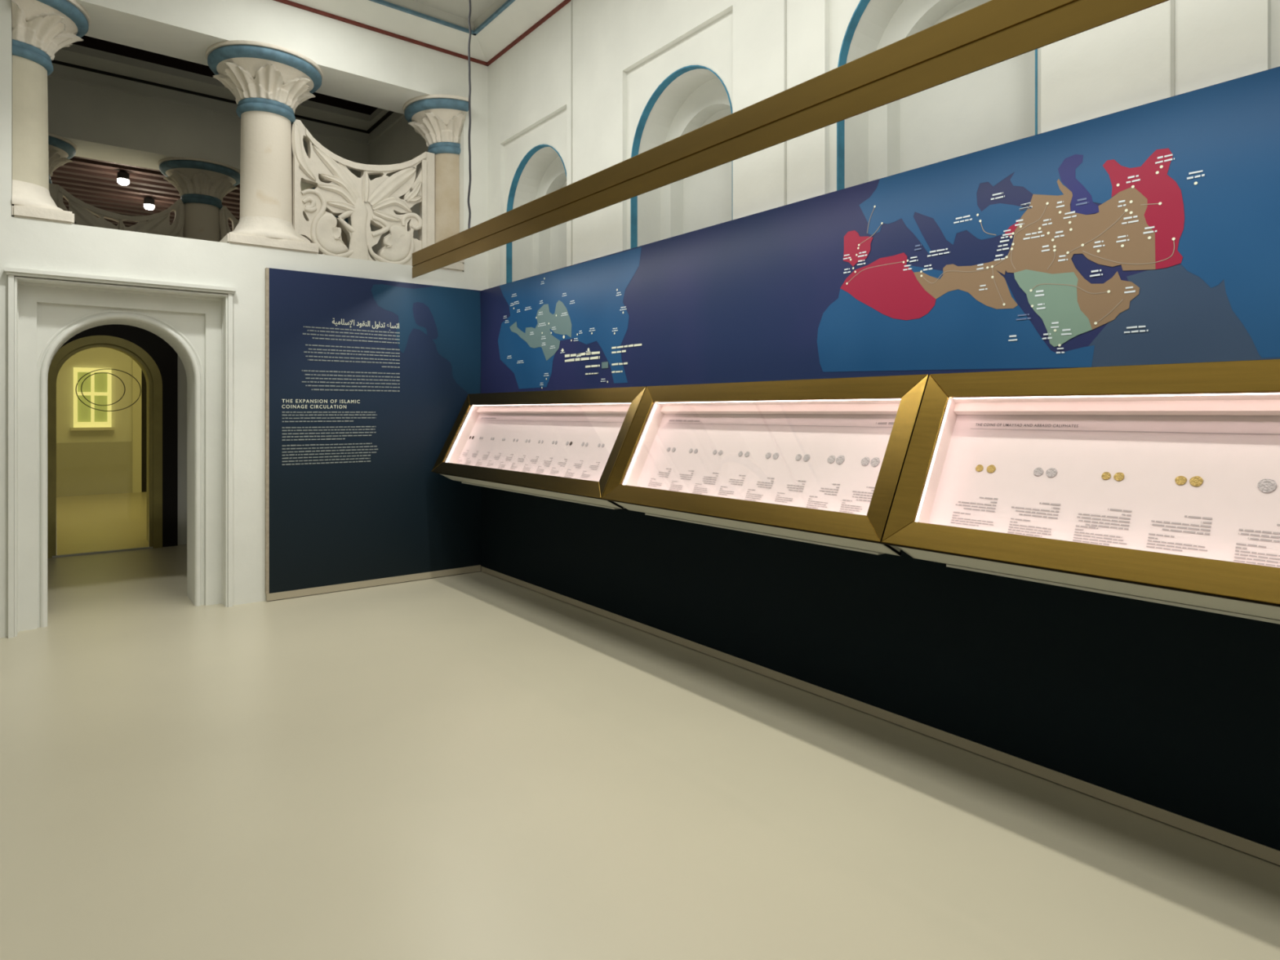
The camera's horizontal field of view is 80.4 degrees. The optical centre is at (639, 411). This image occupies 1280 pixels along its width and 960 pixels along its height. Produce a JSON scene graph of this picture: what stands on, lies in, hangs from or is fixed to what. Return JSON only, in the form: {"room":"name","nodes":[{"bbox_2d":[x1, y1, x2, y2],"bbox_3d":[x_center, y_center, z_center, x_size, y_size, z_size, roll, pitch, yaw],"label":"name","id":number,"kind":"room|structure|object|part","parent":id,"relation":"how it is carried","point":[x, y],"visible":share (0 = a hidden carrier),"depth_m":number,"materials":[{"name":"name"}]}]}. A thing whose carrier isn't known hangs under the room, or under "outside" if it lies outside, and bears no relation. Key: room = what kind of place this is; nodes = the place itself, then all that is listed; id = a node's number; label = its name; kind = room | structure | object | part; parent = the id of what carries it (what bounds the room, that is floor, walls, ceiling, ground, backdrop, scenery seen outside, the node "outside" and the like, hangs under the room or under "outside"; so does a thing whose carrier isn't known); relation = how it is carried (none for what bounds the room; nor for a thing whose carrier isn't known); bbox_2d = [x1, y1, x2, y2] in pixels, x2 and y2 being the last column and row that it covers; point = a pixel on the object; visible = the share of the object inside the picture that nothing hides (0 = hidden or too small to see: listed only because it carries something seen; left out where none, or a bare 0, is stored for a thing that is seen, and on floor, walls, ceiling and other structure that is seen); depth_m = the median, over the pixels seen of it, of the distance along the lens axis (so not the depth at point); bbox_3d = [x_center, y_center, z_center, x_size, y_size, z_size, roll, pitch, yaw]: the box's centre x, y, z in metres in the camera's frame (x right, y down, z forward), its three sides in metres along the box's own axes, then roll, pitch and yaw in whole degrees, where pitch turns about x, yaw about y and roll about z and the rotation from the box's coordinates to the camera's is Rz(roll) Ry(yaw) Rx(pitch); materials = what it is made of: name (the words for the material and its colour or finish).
{"room":"museum","nodes":[
{"label":"museum","id":0,"kind":"room"},
{"bbox_2d":[56,346,132,443],"bbox_3d":[-10.524,-0.850,13.478,6.580,4.700,0.200,0,0,-38],"label":"wall","id":1,"kind":"structure","parent":0,"point":[99,357],"depth_m":13.85,"materials":[{"name":"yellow paint"}]},
{"bbox_2d":[70,367,114,430],"bbox_3d":[-9.923,-0.235,13.731,0.640,1.130,0.140,0,0,-38],"label":"window","id":2,"kind":"structure","parent":1,"relation":"in","point":[96,388],"depth_m":13.74,"materials":[{"name":"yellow glass"}]},
{"bbox_3d":[-9.923,0.305,13.731,0.640,0.050,0.140,0,0,-38],"label":"sill","id":3,"kind":"part","parent":2,"relation":"part of","materials":[{"name":"white"}]},
{"bbox_3d":[-9.961,-0.260,13.780,0.520,1.040,0.013,0,0,-38],"label":"pane","id":4,"kind":"part","parent":2,"relation":"part of","materials":[{"name":"green"}]},
{"bbox_2d":[56,441,132,497],"bbox_3d":[-11.244,1.025,12.726,4.520,0.950,0.100,0,0,-38],"label":"wall","id":5,"kind":"structure","parent":1,"relation":"attached to","point":[82,468],"depth_m":13.72,"materials":[{"name":"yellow paint"}]},
{"bbox_2d":[132,359,146,493],"bbox_3d":[-9.193,0.125,14.323,0.680,2.750,0.095,0,0,-38],"label":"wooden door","id":6,"kind":"structure","parent":1,"relation":"in","point":[139,408],"depth_m":14.14,"materials":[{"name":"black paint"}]},
{"bbox_2d":[47,62,368,545],"bbox_3d":[-6.324,-1.070,8.092,6.580,5.140,0.660,0,0,-38],"label":"wall","id":7,"kind":"structure","parent":0,"point":[107,125],"depth_m":8.48,"materials":[{"name":"white paint"}]},
{"bbox_2d":[48,132,77,183],"bbox_3d":[-6.293,-2.088,8.103,0.438,1.566,0.876,0,0,-38],"label":"column","id":8,"kind":"structure","parent":7,"relation":"on","point":[60,149],"depth_m":8.00,"materials":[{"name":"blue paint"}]},
{"bbox_2d":[47,324,177,558],"bbox_3d":[-5.943,0.140,7.933,1.885,2.720,0.100,0,0,-38],"label":"door","id":9,"kind":"structure","parent":7,"relation":"in","point":[158,359],"depth_m":8.34,"materials":[{"name":"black metal"}]},
{"bbox_3d":[-5.732,0.384,8.100,0.884,2.232,0.045,0,0,-38],"label":"frame","id":10,"kind":"part","parent":9,"relation":"part of","materials":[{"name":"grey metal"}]},
{"bbox_2d":[48,183,185,237],"bbox_3d":[-5.800,-1.882,8.437,1.255,1.154,0.120,0,0,-38],"label":"screen","id":11,"kind":"object","parent":7,"relation":"attached to","point":[85,214],"visible":0.23,"depth_m":8.41,"materials":[{"name":"grey stone"}]},
{"bbox_2d":[157,156,239,241],"bbox_3d":[-5.190,-2.088,8.964,0.875,1.566,0.875,0,0,-41],"label":"column","id":12,"kind":"structure","parent":7,"relation":"on","point":[202,184],"depth_m":8.78,"materials":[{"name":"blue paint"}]},
{"bbox_2d":[51,59,393,133],"bbox_3d":[-5.267,-3.631,6.738,6.582,0.022,2.785,0,0,-38],"label":"trim","id":13,"kind":"structure","parent":7,"relation":"attached to","point":[388,113],"depth_m":8.61,"materials":[{"name":"black paint"}]},
{"bbox_2d":[47,73,404,145],"bbox_3d":[-5.267,-3.485,6.738,6.582,0.030,2.785,0,0,-38],"label":"trim","id":14,"kind":"structure","parent":7,"relation":"attached to","point":[52,75],"depth_m":8.60,"materials":[{"name":"white paint"}]},
{"bbox_2d":[219,206,319,253],"bbox_3d":[-4.531,-1.882,9.427,1.255,1.154,0.120,0,0,-38],"label":"screen","id":15,"kind":"object","parent":7,"relation":"attached to","point":[224,214],"visible":0.02,"depth_m":9.05,"materials":[{"name":"grey stone"}]},
{"bbox_2d":[306,185,347,246],"bbox_3d":[-4.083,-2.088,9.827,0.438,1.566,0.876,0,0,-38],"label":"column","id":16,"kind":"structure","parent":7,"relation":"on","point":[344,237],"depth_m":9.78,"materials":[{"name":"blue paint"}]},
{"bbox_2d":[53,44,389,130],"bbox_3d":[-5.266,-3.680,6.736,6.580,0.080,2.780,0,0,-38],"label":"ceiling","id":17,"kind":"structure","parent":0,"point":[77,55],"depth_m":8.31,"materials":[{"name":"white paint"}]},
{"bbox_2d":[72,35,377,115],"bbox_3d":[-5.139,-4.085,6.809,6.170,0.730,2.160,0,0,-38],"label":"ceiling opening","id":18,"kind":"structure","parent":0,"point":[88,42],"depth_m":8.18,"materials":[{"name":"black wood"}]},
{"bbox_2d":[0,0,488,638],"bbox_3d":[-4.222,-0.930,5.413,6.600,4.860,0.590,0,0,-38],"label":"wall","id":19,"kind":"structure","parent":0,"point":[358,64],"depth_m":5.88,"materials":[{"name":"white paint"}]},
{"bbox_2d":[11,0,90,224],"bbox_3d":[-4.202,-2.088,5.422,0.438,1.566,0.876,0,0,-38],"label":"column","id":20,"kind":"structure","parent":19,"relation":"on","point":[40,28],"depth_m":5.21,"materials":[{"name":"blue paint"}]},
{"bbox_2d":[4,266,235,638],"bbox_3d":[-3.698,0.273,5.473,1.370,2.455,0.160,0,0,-38],"label":"trim","id":21,"kind":"structure","parent":19,"relation":"attached to","point":[134,283],"depth_m":5.36,"materials":[{"name":"white paint"}]},
{"bbox_2d":[36,309,204,627],"bbox_3d":[-3.793,0.373,5.577,1.038,2.254,0.042,0,0,-38],"label":"trim","id":22,"kind":"structure","parent":19,"relation":"attached to","point":[45,365],"depth_m":5.39,"materials":[{"name":"white paint"}]},
{"bbox_2d":[205,40,323,253],"bbox_3d":[-3.099,-2.088,6.283,0.875,1.566,0.875,0,0,-18],"label":"column","id":23,"kind":"structure","parent":19,"relation":"on","point":[268,82],"depth_m":6.10,"materials":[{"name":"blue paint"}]},
{"bbox_2d":[291,119,434,265],"bbox_3d":[-2.440,-1.882,6.746,1.255,1.154,0.120,0,0,-38],"label":"carved balustrade panel","id":24,"kind":"object","parent":19,"relation":"attached to","point":[376,202],"visible":0.98,"depth_m":6.67,"materials":[{"name":"white stone"}]},
{"bbox_3d":[-2.473,-1.593,6.665,0.190,0.575,0.026,0,0,-38],"label":"stem","id":25,"kind":"part","parent":24,"relation":"part of","materials":[{"name":"white stone"}]},
{"bbox_2d":[265,267,480,601],"bbox_3d":[-2.233,0.180,6.562,1.849,2.640,0.042,0,0,-38],"label":"text panel","id":26,"kind":"object","parent":19,"relation":"attached to","point":[367,380],"visible":1,"depth_m":6.45,"materials":[{"name":"blue wood"}]},
{"bbox_2d":[403,94,471,271],"bbox_3d":[-1.992,-2.088,7.146,0.438,1.566,0.876,0,0,-38],"label":"column","id":27,"kind":"structure","parent":19,"relation":"on","point":[439,119],"depth_m":7.09,"materials":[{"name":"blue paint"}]},
{"bbox_2d":[288,0,564,62],"bbox_3d":[-0.164,-3.490,0.202,6.990,0.360,12.720,0,0,-38],"label":"ceiling","id":28,"kind":"structure","parent":0,"point":[519,16],"depth_m":6.54,"materials":[{"name":"white paint"}]},
{"bbox_2d":[368,0,515,35],"bbox_3d":[-0.206,-3.397,0.264,6.044,0.023,11.894,0,0,-38],"label":"trim","id":29,"kind":"structure","parent":28,"relation":"attached to","point":[505,5],"depth_m":6.49,"materials":[{"name":"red paint"}]},
{"bbox_2d":[383,0,507,31],"bbox_3d":[-0.206,-3.445,0.264,6.020,0.090,11.870,0,0,-38],"label":"ceiling","id":30,"kind":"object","parent":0,"point":[453,11],"visible":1,"depth_m":6.53,"materials":[{"name":"grey paint"}]},
{"bbox_2d":[467,0,471,228],"bbox_3d":[-1.297,-2.413,5.761,0.029,2.145,0.027,0,0,22],"label":"hanging cable","id":31,"kind":"object","parent":30,"relation":"hanging from","point":[469,1],"visible":0.96,"depth_m":5.75,"materials":[{"name":"black plastic"}]},
{"bbox_2d":[412,0,1168,278],"bbox_3d":[0.346,-1.253,3.640,0.122,0.216,7.315,0,0,-38],"label":"beam","id":32,"kind":"structure","parent":31,"relation":"hanging from","point":[993,32],"depth_m":3.05,"materials":[{"name":"gold metal"}]},
{"bbox_2d":[0,491,1279,959],"bbox_3d":[-3.552,1.560,4.839,7.550,0.120,24.400,0,0,-38],"label":"floor","id":33,"kind":"structure","parent":0,"point":[481,765],"depth_m":2.89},
{"bbox_2d":[368,0,1279,288],"bbox_3d":[-0.837,-1.450,6.829,0.520,5.900,24.200,0,0,-38],"label":"wall","id":34,"kind":"structure","parent":0,"point":[623,51],"depth_m":4.51,"materials":[{"name":"white paint"}]},
{"bbox_2d":[273,0,571,66],"bbox_3d":[-0.210,-3.301,0.261,6.590,0.026,12.470,0,0,-38],"label":"trim","id":35,"kind":"structure","parent":34,"relation":"attached to","point":[564,2],"depth_m":6.54,"materials":[{"name":"red paint"}]},
{"bbox_2d":[506,144,566,283],"bbox_3d":[-0.887,-1.151,6.588,0.056,2.303,1.056,0,0,-38],"label":"trim","id":36,"kind":"structure","parent":34,"relation":"attached to","point":[517,174],"depth_m":6.94,"materials":[{"name":"blue paint"}]},
{"bbox_2d":[571,0,572,265],"bbox_3d":[-0.541,-1.905,6.046,0.016,2.810,0.012,0,0,-38],"label":"trim","id":37,"kind":"structure","parent":34,"relation":"attached to","point":[571,0],"depth_m":6.04,"materials":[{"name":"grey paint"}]},
{"bbox_2d":[630,65,732,248],"bbox_3d":[0.274,-1.148,5.099,0.056,2.296,1.042,0,0,-38],"label":"trim","id":38,"kind":"structure","parent":34,"relation":"attached to","point":[633,201],"depth_m":5.42,"materials":[{"name":"blue paint"}]},
{"bbox_2d":[784,0,786,205],"bbox_3d":[0.828,-1.905,4.292,0.016,2.810,0.012,0,0,-38],"label":"trim","id":39,"kind":"structure","parent":34,"relation":"attached to","point":[785,1],"depth_m":4.29,"materials":[{"name":"grey paint"}]},
{"bbox_2d":[480,66,1279,865],"bbox_3d":[0.846,0.180,4.188,0.093,2.640,7.565,0,0,-38],"label":"panel","id":40,"kind":"object","parent":34,"relation":"attached to","point":[1148,233],"visible":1,"depth_m":3.35,"materials":[{"name":"black"}]},
{"bbox_2d":[431,386,646,509],"bbox_3d":[-0.821,0.231,5.805,0.547,0.790,2.599,0,0,-38],"label":"display case","id":41,"kind":"object","parent":40,"relation":"attached to","point":[575,473],"visible":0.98,"depth_m":5.67,"materials":[{"name":"gold metal"}]},
{"bbox_3d":[-1.009,0.484,5.658,0.070,0.098,2.596,0,0,-38],"label":"frame rail","id":42,"kind":"part","parent":41,"relation":"part of","materials":[{"name":"gold metal"}]},
{"bbox_2d":[461,481,625,509],"bbox_3d":[-0.737,0.621,5.871,0.333,0.010,2.285,0,0,-38],"label":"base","id":43,"kind":"object","parent":41,"relation":"on","point":[564,500],"depth_m":5.54,"materials":[{"name":"white metal"}]},
{"bbox_3d":[-0.767,-0.112,5.847,0.056,0.105,2.596,0,0,-38],"label":"frame rail","id":44,"kind":"part","parent":41,"relation":"part of","materials":[{"name":"gold metal"}]},
{"bbox_2d":[601,373,928,555],"bbox_3d":[0.584,0.231,4.003,0.547,0.790,1.959,0,0,-38],"label":"display case","id":45,"kind":"object","parent":40,"relation":"attached to","point":[846,505],"visible":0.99,"depth_m":3.85,"materials":[{"name":"gold metal"}]},
{"bbox_3d":[0.396,0.484,3.857,0.070,0.098,1.956,0,0,-38],"label":"frame rail","id":46,"kind":"part","parent":45,"relation":"part of","materials":[{"name":"gold metal"}]},
{"bbox_2d":[744,451,749,457],"bbox_3d":[0.576,0.227,4.076,0.017,0.029,0.032,0,0,-38],"label":"coin","id":47,"kind":"object","parent":45,"relation":"in","point":[747,454],"visible":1,"depth_m":4.07,"materials":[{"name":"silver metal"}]},
{"bbox_2d":[644,512,883,555],"bbox_3d":[0.668,0.621,4.069,0.333,0.010,1.645,0,0,-38],"label":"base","id":48,"kind":"object","parent":45,"relation":"on","point":[660,516],"depth_m":3.80,"materials":[{"name":"white metal"}]},
{"bbox_2d":[765,452,771,458],"bbox_3d":[0.670,0.228,3.955,0.018,0.033,0.036,0,0,-38],"label":"coin","id":49,"kind":"object","parent":45,"relation":"in","point":[768,455],"visible":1,"depth_m":3.95,"materials":[{"name":"silver metal"}]},
{"bbox_2d":[773,452,778,459],"bbox_3d":[0.702,0.227,3.915,0.019,0.035,0.038,0,0,-38],"label":"coin","id":50,"kind":"object","parent":45,"relation":"in","point":[775,455],"visible":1,"depth_m":3.91,"materials":[{"name":"silver metal"}]},
{"bbox_3d":[0.638,-0.112,4.045,0.056,0.105,1.956,0,0,-38],"label":"frame rail","id":51,"kind":"part","parent":45,"relation":"part of","materials":[{"name":"gold metal"}]},
{"bbox_2d":[795,453,801,460],"bbox_3d":[0.795,0.227,3.795,0.019,0.034,0.037,0,0,-38],"label":"coin","id":52,"kind":"object","parent":45,"relation":"in","point":[798,456],"visible":1,"depth_m":3.79,"materials":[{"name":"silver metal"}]},
{"bbox_2d":[803,453,809,461],"bbox_3d":[0.826,0.228,3.755,0.020,0.036,0.040,0,0,-38],"label":"coin","id":53,"kind":"object","parent":45,"relation":"in","point":[806,457],"visible":1,"depth_m":3.75,"materials":[{"name":"silver metal"}]},
{"bbox_2d":[827,455,835,463],"bbox_3d":[0.918,0.228,3.636,0.022,0.039,0.043,0,0,-38],"label":"coin","id":54,"kind":"object","parent":45,"relation":"in","point":[831,459],"visible":1,"depth_m":3.63,"materials":[{"name":"silver metal"}]},
{"bbox_2d":[835,455,844,464],"bbox_3d":[0.951,0.227,3.595,0.024,0.043,0.047,0,0,-38],"label":"coin","id":55,"kind":"object","parent":45,"relation":"in","point":[840,460],"visible":1,"depth_m":3.59,"materials":[{"name":"silver metal"}]},
{"bbox_2d":[861,457,870,466],"bbox_3d":[1.037,0.227,3.485,0.022,0.041,0.045,0,0,-38],"label":"coin","id":56,"kind":"object","parent":45,"relation":"in","point":[865,461],"visible":1,"depth_m":3.48,"materials":[{"name":"silver metal"}]},
{"bbox_2d":[870,457,879,466],"bbox_3d":[1.069,0.228,3.443,0.024,0.043,0.047,0,0,-38],"label":"coin","id":57,"kind":"object","parent":45,"relation":"in","point":[875,461],"visible":1,"depth_m":3.44,"materials":[{"name":"silver metal"}]},
{"bbox_2d":[881,359,1279,624],"bbox_3d":[1.792,0.231,2.454,0.547,0.790,1.959,0,0,-38],"label":"display case","id":58,"kind":"object","parent":40,"relation":"attached to","point":[1213,546],"visible":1,"depth_m":2.64,"materials":[{"name":"gold metal"}]},
{"bbox_2d":[975,464,983,471],"bbox_3d":[1.371,0.227,3.057,0.016,0.029,0.031,0,0,-38],"label":"coin","id":59,"kind":"object","parent":58,"relation":"in","point":[979,468],"visible":1,"depth_m":3.06,"materials":[{"name":"gold metal"}]},
{"bbox_2d":[986,464,995,472],"bbox_3d":[1.400,0.227,3.019,0.018,0.032,0.035,0,0,-38],"label":"coin","id":60,"kind":"object","parent":58,"relation":"in","point":[990,468],"visible":1,"depth_m":3.02,"materials":[{"name":"gold metal"}]},
{"bbox_2d":[1033,467,1043,475],"bbox_3d":[1.513,0.227,2.875,0.018,0.032,0.035,0,0,-38],"label":"coin","id":61,"kind":"object","parent":58,"relation":"in","point":[1037,471],"visible":1,"depth_m":2.87,"materials":[{"name":"silver metal"}]},
{"bbox_2d":[1045,467,1057,477],"bbox_3d":[1.542,0.227,2.837,0.020,0.036,0.039,0,0,-38],"label":"coin","id":62,"kind":"object","parent":58,"relation":"in","point":[1051,472],"visible":1,"depth_m":2.83,"materials":[{"name":"silver metal"}]},
{"bbox_3d":[1.604,0.484,2.307,0.070,0.098,1.956,0,0,-38],"label":"frame rail","id":63,"kind":"part","parent":58,"relation":"part of","materials":[{"name":"gold metal"}]},
{"bbox_3d":[1.846,-0.112,2.496,0.056,0.105,1.956,0,0,-38],"label":"frame rail","id":64,"kind":"part","parent":58,"relation":"part of","materials":[{"name":"gold metal"}]},
{"bbox_2d":[1101,471,1111,479],"bbox_3d":[1.657,0.227,2.691,0.016,0.028,0.030,0,0,-38],"label":"coin","id":65,"kind":"object","parent":58,"relation":"in","point":[1106,475],"visible":1,"depth_m":2.69,"materials":[{"name":"gold metal"}]},
{"bbox_2d":[946,564,1279,624],"bbox_3d":[1.877,0.621,2.520,0.333,0.010,1.645,0,0,-38],"label":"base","id":66,"kind":"object","parent":58,"relation":"on","point":[1252,617],"depth_m":2.55,"materials":[{"name":"white metal"}]},
{"bbox_2d":[1113,472,1124,480],"bbox_3d":[1.681,0.227,2.659,0.017,0.030,0.033,0,0,-38],"label":"coin","id":67,"kind":"object","parent":58,"relation":"in","point":[1118,476],"visible":1,"depth_m":2.66,"materials":[{"name":"gold metal"}]},
{"bbox_2d":[1174,475,1186,484],"bbox_3d":[1.795,0.227,2.513,0.017,0.030,0.033,0,0,-38],"label":"coin","id":68,"kind":"object","parent":58,"relation":"in","point":[1180,480],"visible":1,"depth_m":2.51,"materials":[{"name":"gold metal"}]},
{"bbox_2d":[1189,475,1203,486],"bbox_3d":[1.821,0.227,2.480,0.019,0.034,0.037,0,0,-38],"label":"coin","id":69,"kind":"object","parent":58,"relation":"in","point":[1197,481],"visible":1,"depth_m":2.48,"materials":[{"name":"gold metal"}]},
{"bbox_2d":[1257,478,1276,493],"bbox_3d":[1.933,0.228,2.335,0.023,0.043,0.047,0,0,-38],"label":"coin","id":70,"kind":"object","parent":58,"relation":"in","point":[1266,486],"visible":1,"depth_m":2.33,"materials":[{"name":"silver metal"}]},
{"bbox_2d":[836,0,1037,191],"bbox_3d":[1.396,-1.148,3.661,0.056,2.296,1.042,0,0,-38],"label":"trim","id":71,"kind":"structure","parent":34,"relation":"attached to","point":[862,5],"depth_m":4.04,"materials":[{"name":"blue paint"}]},
{"bbox_2d":[1170,0,1174,97],"bbox_3d":[1.981,-1.905,2.813,0.016,2.810,0.012,0,0,-38],"label":"trim","id":72,"kind":"structure","parent":34,"relation":"attached to","point":[1172,2],"depth_m":2.81,"materials":[{"name":"grey paint"}]},
{"bbox_3d":[-8.495,-3.250,10.876,6.580,0.060,6.400,0,0,-38],"label":"ceiling","id":73,"kind":"structure","parent":0,"visible":0},
{"bbox_2d":[68,210,171,225],"bbox_3d":[-9.063,-3.150,11.612,6.550,0.140,0.120,0,0,-38],"label":"joist","id":74,"kind":"object","parent":73,"relation":"attached to","point":[68,211],"visible":0.02,"depth_m":12.25,"materials":[{"name":"brown wood"}]},
{"bbox_2d":[104,218,137,226],"bbox_3d":[-9.235,-3.150,11.833,6.550,0.140,0.120,0,0,-38],"label":"joist","id":75,"kind":"object","parent":73,"relation":"attached to","point":[129,224],"visible":0.02,"depth_m":12.40,"materials":[{"name":"brown wood"}]},
{"bbox_2d":[50,176,239,209],"bbox_3d":[-7.857,-3.150,10.066,6.550,0.140,0.120,0,0,-38],"label":"joist","id":76,"kind":"object","parent":73,"relation":"attached to","point":[56,180],"visible":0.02,"depth_m":10.54,"materials":[{"name":"brown wood"}]},
{"bbox_2d":[143,196,154,209],"bbox_3d":[-7.042,-2.990,10.867,0.130,0.180,0.130,0,0,-38],"label":"ceiling spotlight","id":77,"kind":"object","parent":76,"relation":"attached to","point":[148,202],"visible":1,"depth_m":10.82,"materials":[{"name":"black paint"}]},
{"bbox_2d":[52,171,239,204],"bbox_3d":[-7.685,-3.150,9.846,6.550,0.140,0.120,0,0,-38],"label":"joist","id":78,"kind":"object","parent":73,"relation":"attached to","point":[59,175],"visible":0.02,"depth_m":10.31,"materials":[{"name":"brown wood"}]},
{"bbox_2d":[52,182,239,213],"bbox_3d":[-8.030,-3.150,10.287,6.550,0.140,0.120,0,0,-38],"label":"joist","id":79,"kind":"object","parent":73,"relation":"attached to","point":[63,185],"visible":0.02,"depth_m":10.73,"materials":[{"name":"brown wood"}]},
{"bbox_2d":[53,166,239,199],"bbox_3d":[-7.513,-3.150,9.625,6.550,0.140,0.120,0,0,-38],"label":"joist","id":80,"kind":"object","parent":73,"relation":"attached to","point":[62,170],"visible":0.02,"depth_m":10.02,"materials":[{"name":"brown wood"}]},
{"bbox_2d":[62,197,231,224],"bbox_3d":[-8.546,-3.150,10.950,6.550,0.140,0.120,0,0,-38],"label":"joist","id":81,"kind":"object","parent":73,"relation":"attached to","point":[92,203],"visible":0.02,"depth_m":11.47,"materials":[{"name":"brown wood"}]},
{"bbox_2d":[62,201,232,228],"bbox_3d":[-8.719,-3.150,11.170,6.550,0.140,0.120,0,0,-38],"label":"joist","id":82,"kind":"object","parent":73,"relation":"attached to","point":[66,204],"visible":0.02,"depth_m":11.71,"materials":[{"name":"brown wood"}]},
{"bbox_2d":[66,206,232,231],"bbox_3d":[-8.891,-3.150,11.391,6.550,0.140,0.120,0,0,-38],"label":"joist","id":83,"kind":"object","parent":73,"relation":"attached to","point":[67,207],"visible":0.02,"depth_m":11.98,"materials":[{"name":"brown wood"}]},
{"bbox_2d":[59,162,239,195],"bbox_3d":[-7.341,-3.150,9.404,6.550,0.140,0.120,0,0,-38],"label":"joist","id":84,"kind":"object","parent":73,"relation":"attached to","point":[68,165],"visible":0.02,"depth_m":9.78,"materials":[{"name":"brown wood"}]},
{"bbox_2d":[62,194,239,220],"bbox_3d":[-8.374,-3.150,10.729,6.550,0.140,0.120,0,0,-38],"label":"joist","id":85,"kind":"object","parent":73,"relation":"attached to","point":[78,197],"visible":0.02,"depth_m":11.20,"materials":[{"name":"brown wood"}]},
{"bbox_2d":[63,188,239,217],"bbox_3d":[-8.202,-3.150,10.508,6.550,0.140,0.120,0,0,-38],"label":"joist","id":86,"kind":"object","parent":73,"relation":"attached to","point":[70,191],"visible":0.02,"depth_m":10.94,"materials":[{"name":"brown wood"}]},
{"bbox_2d":[70,156,239,190],"bbox_3d":[-7.169,-3.150,9.183,6.550,0.140,0.120,0,0,-38],"label":"joist","id":87,"kind":"object","parent":73,"relation":"attached to","point":[75,160],"visible":0.02,"depth_m":9.58,"materials":[{"name":"brown wood"}]},
{"bbox_2d":[117,170,129,185],"bbox_3d":[-6.607,-2.990,9.685,0.130,0.180,0.130,0,0,-38],"label":"ceiling spotlight","id":88,"kind":"object","parent":87,"relation":"attached to","point":[123,177],"visible":1,"depth_m":9.64,"materials":[{"name":"black paint"}]},
{"bbox_2d":[73,155,239,184],"bbox_3d":[-6.997,-3.150,8.963,6.550,0.140,0.120,0,0,-38],"label":"joist","id":89,"kind":"object","parent":73,"relation":"attached to","point":[74,156],"visible":0.02,"depth_m":9.39,"materials":[{"name":"brown wood"}]}
]}

